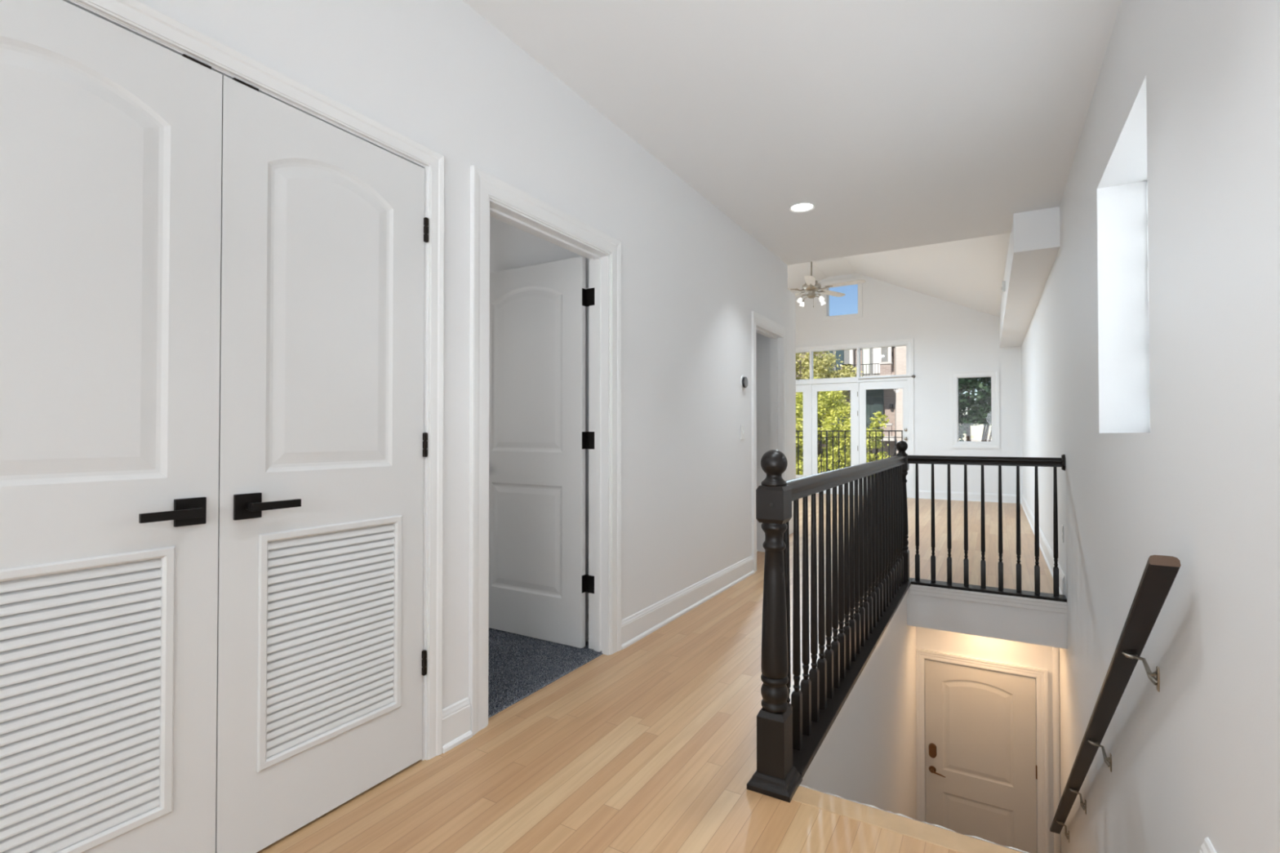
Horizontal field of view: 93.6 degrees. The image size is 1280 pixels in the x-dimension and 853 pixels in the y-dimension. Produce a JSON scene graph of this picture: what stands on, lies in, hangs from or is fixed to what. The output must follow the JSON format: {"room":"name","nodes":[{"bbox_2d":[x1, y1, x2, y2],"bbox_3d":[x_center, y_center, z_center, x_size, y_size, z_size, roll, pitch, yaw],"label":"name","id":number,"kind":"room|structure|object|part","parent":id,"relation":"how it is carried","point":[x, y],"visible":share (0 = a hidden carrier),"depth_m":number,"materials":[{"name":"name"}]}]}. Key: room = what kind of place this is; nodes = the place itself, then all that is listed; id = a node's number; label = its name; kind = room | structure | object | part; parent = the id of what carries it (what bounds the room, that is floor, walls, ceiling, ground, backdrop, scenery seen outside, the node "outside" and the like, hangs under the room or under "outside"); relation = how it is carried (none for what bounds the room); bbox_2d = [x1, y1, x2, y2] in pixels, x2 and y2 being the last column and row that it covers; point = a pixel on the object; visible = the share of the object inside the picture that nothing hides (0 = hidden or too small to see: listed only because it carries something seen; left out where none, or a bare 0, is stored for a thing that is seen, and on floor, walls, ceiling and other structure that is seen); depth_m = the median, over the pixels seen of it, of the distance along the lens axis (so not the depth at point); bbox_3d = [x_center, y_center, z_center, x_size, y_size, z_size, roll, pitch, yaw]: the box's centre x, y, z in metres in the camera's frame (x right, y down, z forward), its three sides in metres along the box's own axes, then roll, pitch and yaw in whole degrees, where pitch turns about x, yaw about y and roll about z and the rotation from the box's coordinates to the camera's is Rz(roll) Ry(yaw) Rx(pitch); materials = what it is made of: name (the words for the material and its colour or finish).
{"room":"stair landing hallway","nodes":[
{"label":"stair landing hallway","id":0,"kind":"room"},
{"bbox_2d":[72,0,788,759],"bbox_3d":[-0.889,-0.223,1.950,0.120,2.735,8.850,0,-1,31],"label":"wall","id":1,"kind":"structure","parent":0,"point":[437,73],"depth_m":2.84,"materials":[{"name":"white paint"}]},
{"bbox_2d":[0,0,222,852],"bbox_3d":[-1.222,0.108,1.244,0.086,2.035,0.638,0,-1,31],"label":"door","id":2,"kind":"structure","parent":1,"relation":"in","point":[111,135],"depth_m":1.33,"materials":[{"name":"white paint"}]},
{"bbox_3d":[-1.238,0.599,1.248,0.037,0.630,0.448,0,-1,31],"label":"louver panel","id":3,"kind":"part","parent":2,"relation":"part of","materials":[{"name":"white paint"}]},
{"bbox_3d":[-1.090,0.207,1.401,0.020,0.021,0.127,0,-1,31],"label":"lever","id":4,"kind":"part","parent":2,"relation":"part of","materials":[{"name":"black metal"}]},
{"bbox_2d":[63,0,444,760],"bbox_3d":[-1.119,0.114,1.555,0.116,2.050,1.284,0,-1,31],"label":"door frame","id":5,"kind":"structure","parent":1,"relation":"attached to","point":[71,2],"depth_m":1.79,"materials":[{"name":"white paint"}]},
{"bbox_2d":[215,75,428,852],"bbox_3d":[-0.896,0.115,1.796,0.086,2.035,0.638,0,-1,31],"label":"door","id":6,"kind":"structure","parent":1,"relation":"in","point":[322,660],"depth_m":1.74,"materials":[{"name":"white paint"}]},
{"bbox_3d":[-0.972,0.209,1.603,0.020,0.021,0.127,0,-1,31],"label":"lever","id":7,"kind":"part","parent":6,"relation":"part of","materials":[{"name":"black metal"}]},
{"bbox_3d":[-0.913,0.606,1.799,0.037,0.630,0.448,0,-1,31],"label":"louver panel","id":8,"kind":"part","parent":6,"relation":"part of","materials":[{"name":"white paint"}]},
{"bbox_2d":[442,697,472,753],"bbox_3d":[-0.664,1.077,2.173,0.024,0.142,0.135,0,-1,31],"label":"baseboard","id":9,"kind":"structure","parent":1,"relation":"attached to","point":[456,717],"depth_m":2.17,"materials":[{"name":"white paint"}]},
{"bbox_2d":[488,256,594,648],"bbox_3d":[-0.607,0.131,3.270,0.830,2.025,0.114,0,-1,31],"label":"door","id":10,"kind":"structure","parent":1,"relation":"in","point":[539,440],"depth_m":3.25,"materials":[{"name":"white paint"}]},
{"bbox_3d":[-0.253,0.814,3.100,0.057,0.090,0.005,0,-1,31],"label":"hinge plate","id":11,"kind":"part","parent":10,"relation":"part of","materials":[{"name":"black metal"}]},
{"bbox_3d":[-0.253,0.072,3.110,0.057,0.090,0.005,0,-1,31],"label":"hinge plate","id":12,"kind":"part","parent":10,"relation":"part of","materials":[{"name":"black metal"}]},
{"bbox_3d":[-0.253,-0.673,3.119,0.057,0.090,0.005,0,-1,31],"label":"hinge plate","id":13,"kind":"part","parent":10,"relation":"part of","materials":[{"name":"black metal"}]},
{"bbox_2d":[468,164,622,735],"bbox_3d":[-0.367,0.089,2.693,0.020,2.130,1.037,0,-1,31],"label":"trim","id":14,"kind":"structure","parent":1,"relation":"attached to","point":[484,185],"depth_m":2.31,"materials":[{"name":"white paint"}]},
{"bbox_2d":[488,198,609,655],"bbox_3d":[-0.425,0.132,2.725,0.122,2.045,0.867,0,-1,31],"label":"door frame","id":15,"kind":"structure","parent":1,"relation":"attached to","point":[599,260],"depth_m":3.07,"materials":[{"name":"white paint"}]},
{"bbox_2d":[621,555,754,649],"bbox_3d":[0.406,1.099,3.987,0.024,0.142,1.993,0,-1,31],"label":"baseboard","id":16,"kind":"structure","parent":1,"relation":"attached to","point":[642,624],"depth_m":3.72,"materials":[{"name":"white paint"}]},
{"bbox_2d":[740,424,744,439],"bbox_3d":[0.803,0.044,4.681,0.014,0.116,0.072,0,-1,31],"label":"light switch","id":17,"kind":"object","parent":1,"relation":"attached to","point":[742,426],"visible":1,"depth_m":4.67,"materials":[{"name":"white plastic"}]},
{"bbox_2d":[740,374,747,390],"bbox_3d":[0.820,-0.346,4.704,0.027,0.116,0.116,0,-1,31],"label":"thermostat","id":18,"kind":"object","parent":1,"relation":"attached to","point":[744,380],"visible":1,"depth_m":4.68,"materials":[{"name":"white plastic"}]},
{"bbox_3d":[0.811,-0.346,4.709,0.006,0.116,0.116,0,-1,31],"label":"trim plate","id":19,"kind":"part","parent":18,"relation":"part of","materials":[{"name":"white plastic"}]},
{"bbox_2d":[751,311,787,573],"bbox_3d":[1.147,0.126,5.258,0.020,2.120,0.925,0,-1,31],"label":"trim","id":20,"kind":"structure","parent":1,"relation":"attached to","point":[757,318],"depth_m":4.92,"materials":[{"name":"white paint"}]},
{"bbox_2d":[755,324,783,479],"bbox_3d":[1.089,0.169,5.292,0.122,2.035,0.757,0,-1,31],"label":"door frame","id":21,"kind":"structure","parent":1,"relation":"attached to","point":[776,412],"depth_m":5.60,"materials":[{"name":"white paint"}]},
{"bbox_2d":[489,216,589,614],"bbox_3d":[-1.280,-0.221,4.126,2.805,2.785,3.200,0,-1,31],"label":"wall","id":22,"kind":"structure","parent":0,"point":[511,247],"depth_m":3.48,"materials":[{"name":"white paint"}]},
{"bbox_2d":[585,614,588,642],"bbox_3d":[-0.900,1.090,3.592,1.585,0.142,0.024,0,-1,31],"label":"baseboard","id":23,"kind":"structure","parent":22,"relation":"attached to","point":[586,615],"depth_m":3.23,"materials":[{"name":"white paint"}]},
{"bbox_2d":[257,493,1053,852],"bbox_3d":[0.064,1.303,4.736,6.180,0.254,15.250,0,-1,31],"label":"floor","id":24,"kind":"structure","parent":0,"point":[649,745],"depth_m":2.05,"materials":[{"name":"brown wood"}]},
{"bbox_2d":[488,627,601,715],"bbox_3d":[-0.944,1.148,3.039,1.280,0.014,0.989,0,-1,31],"label":"carpet","id":25,"kind":"object","parent":24,"relation":"on","point":[544,678],"visible":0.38,"depth_m":2.91,"materials":[{"name":"carpet"}]},
{"bbox_2d":[746,440,1066,803],"bbox_3d":[1.621,0.623,3.010,1.089,1.070,3.225,0,-1,31],"label":"stair railing","id":26,"kind":"object","parent":24,"relation":"on","point":[875,555],"visible":1,"depth_m":2.61,"materials":[{"name":"black paint"}]},
{"bbox_3d":[0.431,1.023,1.922,0.089,0.243,0.089,0,-1,31],"label":"newel post","id":27,"kind":"part","parent":26,"relation":"part of","materials":[{"name":"black paint"}]},
{"bbox_3d":[0.431,1.119,1.921,0.138,0.050,0.138,0,-1,31],"label":"moulding","id":28,"kind":"part","parent":26,"relation":"part of","materials":[{"name":"black paint"}]},
{"bbox_3d":[1.216,0.233,3.262,0.062,0.062,3.010,0,-1,31],"label":"handrail","id":29,"kind":"part","parent":26,"relation":"part of","materials":[{"name":"black paint"}]},
{"bbox_3d":[2.001,1.056,4.583,0.089,0.243,0.089,0,-1,31],"label":"newel post","id":30,"kind":"part","parent":26,"relation":"part of","materials":[{"name":"black paint"}]},
{"bbox_3d":[1.663,1.149,3.059,1.072,0.020,3.075,0,-1,31],"label":"rail","id":31,"kind":"part","parent":26,"relation":"part of","materials":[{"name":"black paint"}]},
{"bbox_3d":[2.450,0.247,4.328,0.962,0.062,0.062,0,-1,31],"label":"handrail","id":32,"kind":"part","parent":26,"relation":"part of","materials":[{"name":"black paint"}]},
{"bbox_2d":[791,785,1028,852],"bbox_3d":[0.895,1.155,1.635,0.971,0.032,0.086,0,-1,31],"label":"trim","id":33,"kind":"structure","parent":24,"relation":"attached to","point":[931,834],"depth_m":1.72,"materials":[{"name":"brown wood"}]},
{"bbox_2d":[755,332,770,551],"bbox_3d":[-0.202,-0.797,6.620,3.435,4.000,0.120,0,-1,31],"label":"door","id":34,"kind":"structure","parent":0,"point":[763,415],"depth_m":5.73,"materials":[{"name":"white paint"}]},
{"bbox_2d":[787,289,795,534],"bbox_3d":[0.985,-0.172,6.016,0.785,2.735,2.440,0,-1,31],"label":"wall","id":35,"kind":"structure","parent":0,"point":[791,296],"depth_m":6.82,"materials":[{"name":"white paint"}]},
{"bbox_2d":[462,0,1121,265],"bbox_3d":[-0.038,-1.698,1.350,3.175,0.200,9.050,0,-1,31],"label":"ceiling","id":36,"kind":"structure","parent":0,"point":[904,123],"depth_m":2.89,"materials":[{"name":"white paint"}]},
{"bbox_2d":[788,202,815,213],"bbox_3d":[1.152,-1.556,4.275,0.188,0.008,0.188,0,-1,31],"label":"recessed light","id":37,"kind":"object","parent":36,"relation":"in","point":[799,207],"visible":1,"depth_m":4.27,"materials":[{"name":"white plastic"}]},
{"bbox_2d":[791,203,813,211],"bbox_3d":[1.152,-1.559,4.275,0.148,0.002,0.148,0,-1,31],"label":"diffuser","id":38,"kind":"object","parent":37,"relation":"attached to","point":[797,206],"depth_m":4.28,"materials":[{"name":"white plastic"}]},
{"bbox_2d":[804,596,916,820],"bbox_3d":[1.364,2.560,3.494,0.085,2.789,3.740,0,-1,31],"label":"wall","id":39,"kind":"structure","parent":0,"point":[869,757],"depth_m":3.50,"materials":[{"name":"white paint"}]},
{"bbox_2d":[800,589,908,785],"bbox_3d":[1.253,1.200,3.220,0.020,0.078,2.985,0,-1,31],"label":"trim","id":40,"kind":"structure","parent":39,"relation":"attached to","point":[833,726],"depth_m":2.60,"materials":[{"name":"white paint"}]},
{"bbox_2d":[787,232,1010,316],"bbox_3d":[2.297,-2.307,8.793,6.150,1.475,6.170,0,-1,31],"label":"ceiling","id":41,"kind":"structure","parent":0,"point":[970,273],"depth_m":8.69,"materials":[{"name":"white paint"}]},
{"bbox_2d":[787,262,865,307],"bbox_3d":[2.444,-2.261,8.435,1.383,1.166,1.410,0,-1,31],"label":"ceiling fan","id":42,"kind":"object","parent":41,"relation":"hanging from","point":[811,286],"visible":0.96,"depth_m":8.39,"materials":[{"name":"silver metal"}]},
{"bbox_3d":[2.227,-1.763,8.383,0.073,0.078,0.070,0,-1,-24],"label":"lamp shade","id":43,"kind":"part","parent":42,"relation":"part of","materials":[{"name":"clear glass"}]},
{"bbox_3d":[2.272,-1.947,8.024,0.136,0.025,0.535,0,-1,18],"label":"blade","id":44,"kind":"part","parent":42,"relation":"part of","materials":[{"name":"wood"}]},
{"bbox_3d":[2.500,-1.765,8.278,0.070,0.078,0.073,0,-1,-24],"label":"lamp shade","id":45,"kind":"part","parent":42,"relation":"part of","materials":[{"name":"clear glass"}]},
{"bbox_3d":[2.794,-1.938,8.744,0.535,0.025,0.136,1,-1,-36],"label":"blade","id":46,"kind":"part","parent":42,"relation":"part of","materials":[{"name":"brown wood"}]},
{"bbox_3d":[2.794,-1.945,8.194,0.535,0.025,0.136,-1,-1,36],"label":"blade","id":47,"kind":"part","parent":42,"relation":"part of","materials":[{"name":"brown wood"}]},
{"bbox_2d":[795,273,1022,494],"bbox_3d":[3.882,-0.764,11.165,5.850,4.550,0.160,0,-1,31],"label":"wall","id":48,"kind":"structure","parent":0,"point":[948,336],"depth_m":10.34,"materials":[{"name":"white paint"}]},
{"bbox_2d":[795,351,809,380],"bbox_3d":[2.911,-1.163,11.704,0.816,0.550,0.088,0,-1,31],"label":"window","id":49,"kind":"structure","parent":48,"relation":"in","point":[804,351],"depth_m":11.55,"materials":[{"name":"white paint"}]},
{"bbox_2d":[795,384,810,478],"bbox_3d":[2.903,0.220,11.672,0.812,2.034,0.052,0,-1,31],"label":"door","id":50,"kind":"structure","parent":48,"relation":"in","point":[805,388],"depth_m":11.49,"materials":[{"name":"white paint"}]},
{"bbox_2d":[811,347,857,379],"bbox_3d":[3.644,-1.168,11.271,0.838,0.550,0.088,0,-1,31],"label":"window","id":51,"kind":"structure","parent":48,"relation":"in","point":[851,348],"depth_m":11.30,"materials":[{"name":"white paint"}]},
{"bbox_2d":[811,382,858,493],"bbox_3d":[3.637,0.215,11.229,0.847,2.034,0.069,0,-1,31],"label":"door","id":52,"kind":"structure","parent":48,"relation":"in","point":[852,387],"depth_m":11.19,"materials":[{"name":"white paint"}]},
{"bbox_2d":[826,284,856,316],"bbox_3d":[3.789,-2.364,11.230,0.575,0.600,0.138,0,-1,31],"label":"window","id":53,"kind":"structure","parent":48,"relation":"in","point":[827,295],"depth_m":11.35,"materials":[{"name":"white paint"}]},
{"bbox_2d":[822,276,862,320],"bbox_3d":[3.748,-2.364,11.161,0.719,0.744,0.018,0,-1,31],"label":"trim","id":54,"kind":"structure","parent":48,"relation":"attached to","point":[859,314],"depth_m":11.14,"materials":[{"name":"white paint"}]},
{"bbox_2d":[795,342,909,497],"bbox_3d":[3.649,-0.100,11.269,2.575,2.725,0.128,0,-1,31],"label":"door frame","id":55,"kind":"structure","parent":48,"relation":"attached to","point":[841,380],"depth_m":11.00,"materials":[{"name":"white paint"}]},
{"bbox_2d":[795,337,914,497],"bbox_3d":[3.615,-0.140,11.212,2.731,2.803,0.018,0,-1,31],"label":"trim","id":56,"kind":"structure","parent":48,"relation":"attached to","point":[910,340],"depth_m":10.55,"materials":[{"name":"white paint"}]},
{"bbox_2d":[858,344,906,377],"bbox_3d":[4.376,-1.173,10.840,0.813,0.550,0.088,0,-1,31],"label":"window","id":57,"kind":"structure","parent":48,"relation":"in","point":[897,344],"depth_m":10.87,"materials":[{"name":"white paint"}]},
{"bbox_2d":[858,380,907,496],"bbox_3d":[4.356,0.209,10.782,0.816,2.034,0.109,0,-1,31],"label":"door","id":58,"kind":"structure","parent":48,"relation":"in","point":[863,386],"depth_m":10.93,"materials":[{"name":"white paint"}]},
{"bbox_2d":[857,374,915,379],"bbox_3d":[4.396,-0.873,10.738,0.951,0.050,0.050,0,-1,31],"label":"curtain rod","id":59,"kind":"object","parent":48,"relation":"attached to","point":[913,375],"visible":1,"depth_m":10.69,"materials":[{"name":"silver metal"}]},
{"bbox_3d":[4.370,-0.869,10.754,0.890,0.017,0.012,0,-1,31],"label":"rod","id":60,"kind":"part","parent":59,"relation":"part of","materials":[{"name":"silver metal"}]},
{"bbox_2d":[914,489,1022,503],"bbox_3d":[5.477,1.176,10.093,1.593,0.142,0.024,0,-1,31],"label":"baseboard","id":61,"kind":"structure","parent":48,"relation":"attached to","point":[971,496],"depth_m":10.06,"materials":[{"name":"white paint"}]},
{"bbox_2d":[956,375,992,442],"bbox_3d":[5.622,-0.288,10.105,0.510,1.100,0.108,0,-1,31],"label":"window","id":62,"kind":"structure","parent":48,"relation":"in","point":[988,375],"depth_m":10.08,"materials":[{"name":"white paint"}]},
{"bbox_2d":[950,368,999,448],"bbox_3d":[5.590,-0.288,10.049,0.720,1.310,0.018,0,-1,31],"label":"trim","id":63,"kind":"structure","parent":48,"relation":"attached to","point":[994,373],"depth_m":10.02,"materials":[{"name":"white paint"}]},
{"bbox_2d":[915,626,1053,852],"bbox_3d":[2.735,2.726,4.808,1.110,2.490,0.120,0,-1,31],"label":"wall","id":64,"kind":"structure","parent":0,"point":[1023,654],"depth_m":4.68,"materials":[{"name":"white paint"}]},
{"bbox_2d":[924,658,1037,852],"bbox_3d":[2.685,2.941,4.760,0.772,2.035,0.093,0,-1,31],"label":"door","id":65,"kind":"structure","parent":64,"relation":"in","point":[981,770],"depth_m":4.76,"materials":[{"name":"white paint"}]},
{"bbox_3d":[2.389,2.814,4.916,0.056,0.055,0.042,0,-1,31],"label":"handle","id":66,"kind":"part","parent":65,"relation":"part of","materials":[{"name":"brown metal"}]},
{"bbox_3d":[2.422,2.823,4.876,0.100,0.035,0.022,0,-1,28],"label":"lever","id":67,"kind":"part","parent":65,"relation":"part of","materials":[{"name":"brown metal"}]},
{"bbox_2d":[915,648,1048,852],"bbox_3d":[2.685,2.907,4.753,0.906,2.127,0.020,0,-1,31],"label":"trim","id":68,"kind":"structure","parent":64,"relation":"attached to","point":[1041,675],"depth_m":4.64,"materials":[{"name":"white paint"}]},
{"bbox_2d":[906,587,1067,648],"bbox_3d":[2.614,1.335,4.557,1.005,0.312,0.705,0,-1,31],"label":"wall","id":69,"kind":"structure","parent":0,"point":[1048,628],"depth_m":4.24,"materials":[{"name":"white paint"}]},
{"bbox_2d":[909,584,1067,613],"bbox_3d":[2.429,1.213,4.247,0.963,0.078,0.020,0,-1,31],"label":"trim","id":70,"kind":"structure","parent":69,"relation":"attached to","point":[1056,606],"depth_m":4.22,"materials":[{"name":"white paint"}]},
{"bbox_2d":[1021,0,1279,852],"bbox_3d":[2.592,0.956,3.277,0.300,6.190,14.702,0,-1,30],"label":"wall","id":71,"kind":"structure","parent":0,"point":[1185,102],"depth_m":1.63,"materials":[{"name":"white paint"}]},
{"bbox_2d":[999,206,1060,347],"bbox_3d":[4.449,-1.616,7.074,0.339,0.750,6.330,0,-1,31],"label":"soffit","id":72,"kind":"structure","parent":71,"relation":"attached to","point":[1033,247],"depth_m":4.92,"materials":[{"name":"white paint"}]},
{"bbox_2d":[1001,280,1005,292],"bbox_3d":[3.944,-1.518,6.517,0.041,0.110,0.050,0,-1,31],"label":"sensor","id":73,"kind":"object","parent":72,"relation":"attached to","point":[1003,282],"visible":0.85,"depth_m":6.50,"materials":[{"name":"white plastic"}]},
{"bbox_2d":[1021,493,1065,595],"bbox_3d":[4.530,1.132,6.915,0.024,0.150,6.460,0,-1,30],"label":"baseboard","id":74,"kind":"structure","parent":71,"relation":"attached to","point":[1046,552],"depth_m":5.38,"materials":[{"name":"white paint"}]},
{"bbox_2d":[1052,647,1061,852],"bbox_3d":[3.121,2.728,4.499,0.044,2.477,0.044,0,-1,31],"label":"trim","id":75,"kind":"structure","parent":71,"relation":"attached to","point":[1055,651],"depth_m":4.49,"materials":[{"name":"white paint"}]},
{"bbox_2d":[1061,524,1063,542],"bbox_3d":[2.948,0.748,4.196,0.008,0.116,0.072,0,-1,31],"label":"wall outlet","id":76,"kind":"object","parent":71,"relation":"attached to","point":[1062,526],"visible":1,"depth_m":4.18,"materials":[{"name":"white plastic"}]},
{"bbox_2d":[1049,555,1181,843],"bbox_3d":[2.192,1.653,2.951,0.092,2.623,3.447,0,-1,31],"label":"wall handrail","id":77,"kind":"object","parent":71,"relation":"attached to","point":[1160,572],"visible":1,"depth_m":1.96,"materials":[{"name":"brown wood"}]},
{"bbox_2d":[1146,182,1150,429],"bbox_3d":[2.042,-0.541,2.224,0.084,1.129,1.024,0,-1,31],"label":"window","id":78,"kind":"structure","parent":71,"relation":"in","point":[1147,182],"depth_m":2.66,"materials":[{"name":"clear glass"}]},
{"bbox_2d":[1199,837,1216,852],"bbox_3d":[0.028,1.019,-0.793,0.026,0.182,5.085,0,-1,30],"label":"baseboard","id":79,"kind":"structure","parent":71,"relation":"attached to","point":[1206,846],"depth_m":1.38,"materials":[{"name":"white paint"}]},
{"bbox_3d":[3.714,1.480,11.886,3.900,0.180,0.960,0,-1,31],"label":"floor","id":80,"kind":"structure","parent":0,"visible":0},
{"bbox_2d":[795,430,902,475],"bbox_3d":[3.883,0.738,12.214,3.694,1.312,0.044,0,-1,31],"label":"balcony railing","id":81,"kind":"object","parent":80,"relation":"on","point":[820,431],"visible":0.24,"depth_m":12.11,"materials":[{"name":"black metal"}]},
{"bbox_3d":[3.811,0.750,12.256,0.028,1.290,0.028,0,-1,31],"label":"post","id":82,"kind":"part","parent":81,"relation":"part of","materials":[{"name":"black metal"}]},
{"bbox_3d":[3.889,0.688,12.211,3.680,1.212,0.044,0,-1,31],"label":"rail","id":83,"kind":"part","parent":81,"relation":"part of","materials":[{"name":"black metal"}]},
{"label":"outside","id":84,"kind":"structure","parent":0,"visible":0},
{"bbox_3d":[16.731,5.001,38.137,70.000,0.200,57.200,0,-1,31],"label":"ground","id":85,"kind":"structure","parent":84,"visible":0},
{"bbox_2d":[795,351,863,474],"bbox_3d":[6.760,0.518,25.487,5.096,8.455,3.712,0,-1,14],"label":"tree","id":86,"kind":"object","parent":85,"relation":"on","point":[820,371],"visible":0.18,"depth_m":24.98,"materials":[{"name":"green plant"}]},
{"bbox_2d":[795,376,869,475],"bbox_3d":[5.027,1.588,17.282,3.026,6.108,2.105,0,-1,33],"label":"tree","id":87,"kind":"object","parent":85,"relation":"on","point":[828,402],"visible":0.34,"depth_m":16.87,"materials":[{"name":"green plant"}]},
{"bbox_2d":[795,346,906,472],"bbox_3d":[6.691,-0.033,37.419,21.900,9.850,8.750,0,-1,31],"label":"apartment building","id":88,"kind":"structure","parent":85,"relation":"on","point":[886,361],"depth_m":30.57,"materials":[{"name":"brick"}]},
{"bbox_3d":[11.223,-2.803,29.892,1.370,0.600,0.030,0,-1,31],"label":"balcony rail","id":89,"kind":"part","parent":88,"relation":"part of","materials":[{"name":"black metal"}]},
{"bbox_2d":[846,410,893,462],"bbox_3d":[7.691,2.079,20.311,2.266,5.201,2.033,0,-1,27],"label":"tree","id":90,"kind":"object","parent":85,"relation":"on","point":[876,424],"visible":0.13,"depth_m":20.09,"materials":[{"name":"green plant"}]},
{"bbox_2d":[958,377,991,441],"bbox_3d":[7.468,1.162,13.698,2.274,6.868,1.935,0,-1,3],"label":"tree","id":91,"kind":"object","parent":85,"relation":"on","point":[979,411],"visible":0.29,"depth_m":13.34,"materials":[{"name":"green plant"}]},
{"bbox_2d":[964,436,991,441],"bbox_3d":[15.585,2.592,25.548,5.550,4.300,6.500,0,-1,31],"label":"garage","id":92,"kind":"structure","parent":85,"relation":"on","point":[978,438],"depth_m":23.33,"materials":[{"name":"white"}]}
]}

